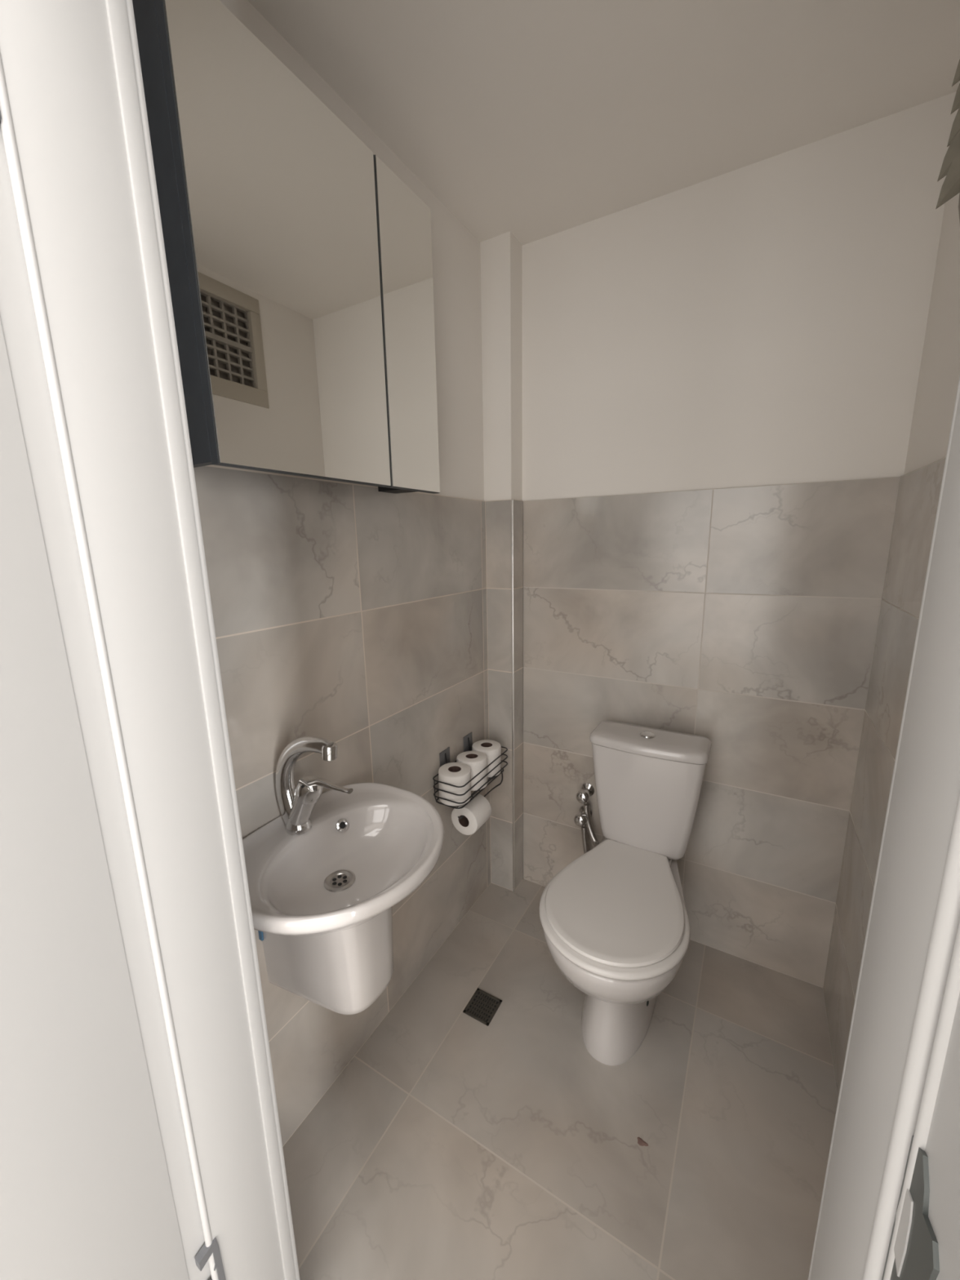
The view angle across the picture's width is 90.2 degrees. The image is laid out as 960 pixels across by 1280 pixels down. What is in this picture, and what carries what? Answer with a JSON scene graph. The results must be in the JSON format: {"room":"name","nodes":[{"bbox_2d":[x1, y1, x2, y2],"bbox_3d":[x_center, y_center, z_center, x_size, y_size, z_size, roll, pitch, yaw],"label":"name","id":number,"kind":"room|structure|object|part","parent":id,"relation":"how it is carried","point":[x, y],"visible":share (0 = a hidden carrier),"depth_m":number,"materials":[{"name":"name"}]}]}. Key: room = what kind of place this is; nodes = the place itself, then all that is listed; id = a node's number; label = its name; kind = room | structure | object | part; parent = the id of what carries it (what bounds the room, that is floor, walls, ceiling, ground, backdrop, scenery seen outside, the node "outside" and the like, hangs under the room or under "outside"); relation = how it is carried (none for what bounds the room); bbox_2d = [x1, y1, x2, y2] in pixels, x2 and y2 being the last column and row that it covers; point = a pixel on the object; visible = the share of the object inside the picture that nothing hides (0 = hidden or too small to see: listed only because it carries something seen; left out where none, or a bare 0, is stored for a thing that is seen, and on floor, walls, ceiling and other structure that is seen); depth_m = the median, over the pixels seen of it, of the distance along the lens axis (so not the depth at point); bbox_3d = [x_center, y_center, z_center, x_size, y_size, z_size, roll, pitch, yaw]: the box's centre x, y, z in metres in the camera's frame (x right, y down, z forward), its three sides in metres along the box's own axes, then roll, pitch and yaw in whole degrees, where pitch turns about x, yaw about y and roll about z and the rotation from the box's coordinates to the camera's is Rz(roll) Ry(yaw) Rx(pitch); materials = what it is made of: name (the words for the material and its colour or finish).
{"room":"bathroom","nodes":[
{"label":"bathroom","id":0,"kind":"room"},
{"bbox_2d":[193,0,490,1146],"bbox_3d":[-0.281,-0.048,1.354,0.150,2.285,1.367,6,13,30],"label":"wall","id":1,"kind":"structure","parent":0,"point":[353,616],"depth_m":1.20,"materials":[{"name":"grey tile"}]},
{"bbox_2d":[132,0,439,493],"bbox_3d":[-0.305,-0.624,0.928,0.129,0.616,0.576,6,13,30],"label":"upper cabinet","id":2,"kind":"object","parent":1,"relation":"attached to","point":[300,264],"visible":0.91,"depth_m":0.77,"materials":[{"name":"laminate"}]},
{"bbox_3d":[-0.191,-0.383,1.192,0.107,0.023,0.067,6,13,30],"label":"panel","id":3,"kind":"part","parent":2,"relation":"part of","materials":[{"name":"black"}]},
{"bbox_3d":[-0.161,-0.655,1.068,0.016,0.616,0.182,6,13,30],"label":"mirror door","id":4,"kind":"part","parent":2,"relation":"part of","materials":[{"name":"laminate"}]},
{"bbox_2d":[375,155,439,492],"bbox_3d":[-0.151,-0.654,1.062,0.001,0.613,0.180,6,13,30],"label":"mirror glass","id":5,"kind":"object","parent":2,"relation":"attached to","point":[403,234],"depth_m":1.05,"materials":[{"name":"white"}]},
{"bbox_2d":[242,782,444,1014],"bbox_3d":[-0.260,0.572,0.966,0.375,0.375,0.430,6,13,30],"label":"washbasin","id":6,"kind":"object","parent":1,"relation":"attached to","point":[322,898],"visible":0.93,"depth_m":0.94,"materials":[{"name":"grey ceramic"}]},
{"bbox_2d":[275,735,352,835],"bbox_3d":[-0.329,0.287,0.939,0.206,0.215,0.052,6,13,30],"label":"mixer tap","id":7,"kind":"object","parent":6,"relation":"on","point":[296,805],"visible":1,"depth_m":0.94,"materials":[{"name":"silver metal"}]},
{"bbox_2d":[285,796,315,835],"bbox_3d":[-0.361,0.343,0.970,0.081,0.094,0.052,6,13,30],"label":"tap","id":8,"kind":"object","parent":7,"relation":"attached to","point":[299,810],"depth_m":0.96,"materials":[{"name":"silver metal"}]},
{"bbox_3d":[-0.347,0.285,0.950,0.164,0.215,0.039,6,13,30],"label":"spout","id":9,"kind":"part","parent":7,"relation":"part of","materials":[{"name":"silver metal"}]},
{"bbox_3d":[-0.288,0.282,0.914,0.111,0.024,0.024,6,13,30],"label":"lever handle","id":10,"kind":"part","parent":7,"relation":"part of","materials":[{"name":"silver metal"}]},
{"bbox_3d":[-0.262,0.451,0.941,0.375,0.128,0.430,6,13,30],"label":"basin bowl","id":11,"kind":"part","parent":6,"relation":"part of","materials":[{"name":"grey ceramic"}]},
{"bbox_2d":[432,732,507,818],"bbox_3d":[-0.026,0.458,1.609,0.124,0.218,0.323,6,13,30],"label":"wire basket","id":12,"kind":"object","parent":1,"relation":"attached to","point":[444,756],"visible":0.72,"depth_m":1.56,"materials":[{"name":"grey metal"}]},
{"bbox_2d":[438,762,471,805],"bbox_3d":[-0.080,0.455,1.516,0.104,0.102,0.102,6,13,30],"label":"toilet roll","id":13,"kind":"object","parent":12,"relation":"in","point":[458,774],"visible":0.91,"depth_m":1.48,"materials":[{"name":"white paper"}]},
{"bbox_3d":[-0.025,0.411,1.596,0.116,0.004,0.320,6,13,30],"label":"rail","id":14,"kind":"part","parent":12,"relation":"part of","materials":[{"name":"black metal"}]},
{"bbox_3d":[-0.024,0.464,1.607,0.116,0.004,0.320,6,13,30],"label":"rail","id":15,"kind":"part","parent":12,"relation":"part of","materials":[{"name":"black metal"}]},
{"bbox_3d":[-0.024,0.437,1.602,0.116,0.004,0.320,6,13,30],"label":"rail","id":16,"kind":"part","parent":12,"relation":"part of","materials":[{"name":"black metal"}]},
{"bbox_2d":[451,793,491,835],"bbox_3d":[-0.029,0.585,1.612,0.102,0.102,0.100,6,13,30],"label":"toilet roll","id":17,"kind":"object","parent":12,"relation":"hanging from","point":[477,811],"visible":0.86,"depth_m":1.58,"materials":[{"name":"white paper"}]},
{"bbox_2d":[456,751,487,791],"bbox_3d":[-0.026,0.437,1.602,0.105,0.105,0.106,6,13,30],"label":"toilet roll","id":18,"kind":"object","parent":12,"relation":"in","point":[477,761],"visible":0.65,"depth_m":1.56,"materials":[{"name":"white paper"}]},
{"bbox_2d":[471,739,501,777],"bbox_3d":[0.024,0.418,1.690,0.102,0.102,0.104,6,13,30],"label":"toilet roll","id":19,"kind":"object","parent":12,"relation":"in","point":[491,748],"visible":0.66,"depth_m":1.65,"materials":[{"name":"white paper"}]},
{"bbox_2d":[480,231,523,890],"bbox_3d":[0.089,-0.133,1.737,0.113,2.285,0.093,6,13,30],"label":"wall column","id":20,"kind":"structure","parent":0,"point":[501,255],"depth_m":1.65,"materials":[{"name":"white paint"}]},
{"bbox_2d":[511,499,515,891],"bbox_3d":[0.121,0.264,1.751,0.007,1.500,0.006,6,13,30],"label":"trim","id":21,"kind":"structure","parent":20,"relation":"attached to","point":[512,500],"depth_m":1.73,"materials":[{"name":"silver metal"}]},
{"bbox_2d":[282,879,837,1279],"bbox_3d":[0.267,1.162,1.290,1.468,0.080,1.367,6,13,30],"label":"floor","id":22,"kind":"structure","parent":0,"point":[451,1144],"depth_m":1.12,"materials":[{"name":"tile"}]},
{"bbox_2d":[462,987,502,1026],"bbox_3d":[0.008,1.095,1.430,0.086,0.003,0.088,6,13,30],"label":"floor drain","id":23,"kind":"object","parent":22,"relation":"on","point":[482,1006],"visible":1,"depth_m":1.43,"materials":[{"name":"metal"}]},
{"bbox_2d":[538,720,711,1066],"bbox_3d":[0.400,0.708,1.349,0.378,0.782,0.605,6,13,30],"label":"toilet","id":24,"kind":"object","parent":22,"relation":"on","point":[615,921],"visible":1,"depth_m":1.31,"materials":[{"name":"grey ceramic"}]},
{"bbox_3d":[0.365,0.711,1.289,0.378,0.019,0.467,6,13,30],"label":"seat","id":25,"kind":"part","parent":24,"relation":"part of","materials":[{"name":"white plastic"}]},
{"bbox_3d":[0.371,0.690,1.296,0.349,0.018,0.462,6,13,30],"label":"lid","id":26,"kind":"part","parent":24,"relation":"part of","materials":[{"name":"white plastic"}]},
{"bbox_3d":[0.404,0.892,1.388,0.362,0.404,0.590,6,13,30],"label":"bowl","id":27,"kind":"part","parent":24,"relation":"part of","materials":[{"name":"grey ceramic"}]},
{"bbox_3d":[0.513,0.307,1.455,0.338,0.032,0.166,6,13,30],"label":"cistern lid","id":28,"kind":"part","parent":24,"relation":"part of","materials":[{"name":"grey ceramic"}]},
{"bbox_2d":[637,1137,648,1146],"bbox_3d":[0.374,1.157,1.101,0.026,0.001,0.015,6,13,30],"label":"floor stain","id":29,"kind":"structure","parent":22,"relation":"on","point":[640,1141],"depth_m":1.10,"materials":[{"name":"grey tile"}]},
{"bbox_2d":[247,0,959,245],"bbox_3d":[0.182,-1.139,0.743,1.468,0.080,1.540,6,13,30],"label":"ceiling","id":30,"kind":"structure","parent":0,"point":[532,120],"depth_m":0.98,"materials":[{"name":"white paint"}]},
{"bbox_2d":[522,91,958,987],"bbox_3d":[0.580,-0.108,1.569,1.134,2.285,0.120,6,13,30],"label":"wall","id":31,"kind":"structure","parent":0,"point":[721,373],"depth_m":1.39,"materials":[{"name":"white paint"}]},
{"bbox_2d":[573,805,591,826],"bbox_3d":[0.372,0.647,1.736,0.048,0.058,0.079,6,13,30],"label":"angle valve","id":32,"kind":"object","parent":31,"relation":"attached to","point":[580,820],"visible":0.83,"depth_m":1.71,"materials":[{"name":"silver metal"}]},
{"bbox_3d":[0.360,0.645,1.716,0.047,0.047,0.035,6,13,30],"label":"valve knob","id":33,"kind":"part","parent":32,"relation":"part of","materials":[{"name":"silver metal"}]},
{"bbox_2d":[581,826,589,853],"bbox_3d":[0.415,0.848,1.761,0.093,0.340,0.031,6,13,30],"label":"supply hose","id":34,"kind":"object","parent":32,"relation":"attached to","point":[584,829],"visible":0.26,"depth_m":1.74,"materials":[{"name":"silver metal"}]},
{"bbox_2d":[576,782,594,804],"bbox_3d":[0.375,0.557,1.714,0.048,0.058,0.079,6,13,30],"label":"angle valve","id":35,"kind":"object","parent":31,"relation":"attached to","point":[587,790],"visible":1,"depth_m":1.69,"materials":[{"name":"silver metal"}]},
{"bbox_3d":[0.364,0.556,1.694,0.047,0.047,0.035,6,13,30],"label":"valve knob","id":36,"kind":"part","parent":35,"relation":"part of","materials":[{"name":"silver metal"}]},
{"bbox_2d":[583,803,605,846],"bbox_3d":[0.412,0.669,1.681,0.030,0.139,0.144,-6,13,-22],"label":"supply hose","id":37,"kind":"object","parent":35,"relation":"attached to","point":[586,806],"visible":0.56,"depth_m":1.71,"materials":[{"name":"silver metal"}]},
{"bbox_2d":[822,192,959,1100],"bbox_3d":[0.816,0.060,0.728,0.150,2.285,1.367,6,13,30],"label":"wall","id":38,"kind":"structure","parent":0,"point":[920,484],"depth_m":1.08,"materials":[{"name":"white paint"}]},
{"bbox_2d":[935,59,959,221],"bbox_3d":[0.607,-0.703,0.503,0.139,0.528,0.064,6,13,30],"label":"dried leaf","id":39,"kind":"object","parent":38,"relation":"hanging from","point":[950,167],"visible":1,"depth_m":0.57,"materials":[{"name":"grey"}]},
{"bbox_3d":[-0.120,0.041,0.368,1.418,2.500,0.173,6,13,30],"label":"wall","id":40,"kind":"structure","parent":0,"visible":0},
{"bbox_2d":[0,0,959,1279],"bbox_3d":[-0.263,0.280,0.138,0.874,2.130,0.813,6,13,30],"label":"door frame","id":41,"kind":"structure","parent":40,"relation":"in","point":[140,1138],"depth_m":0.48,"materials":[{"name":"grey paint"}]},
{"bbox_3d":[0.184,0.298,0.210,0.002,0.169,0.041,6,13,30],"label":"strike plate","id":42,"kind":"part","parent":41,"relation":"part of","materials":[{"name":"grey metal"}]}
]}

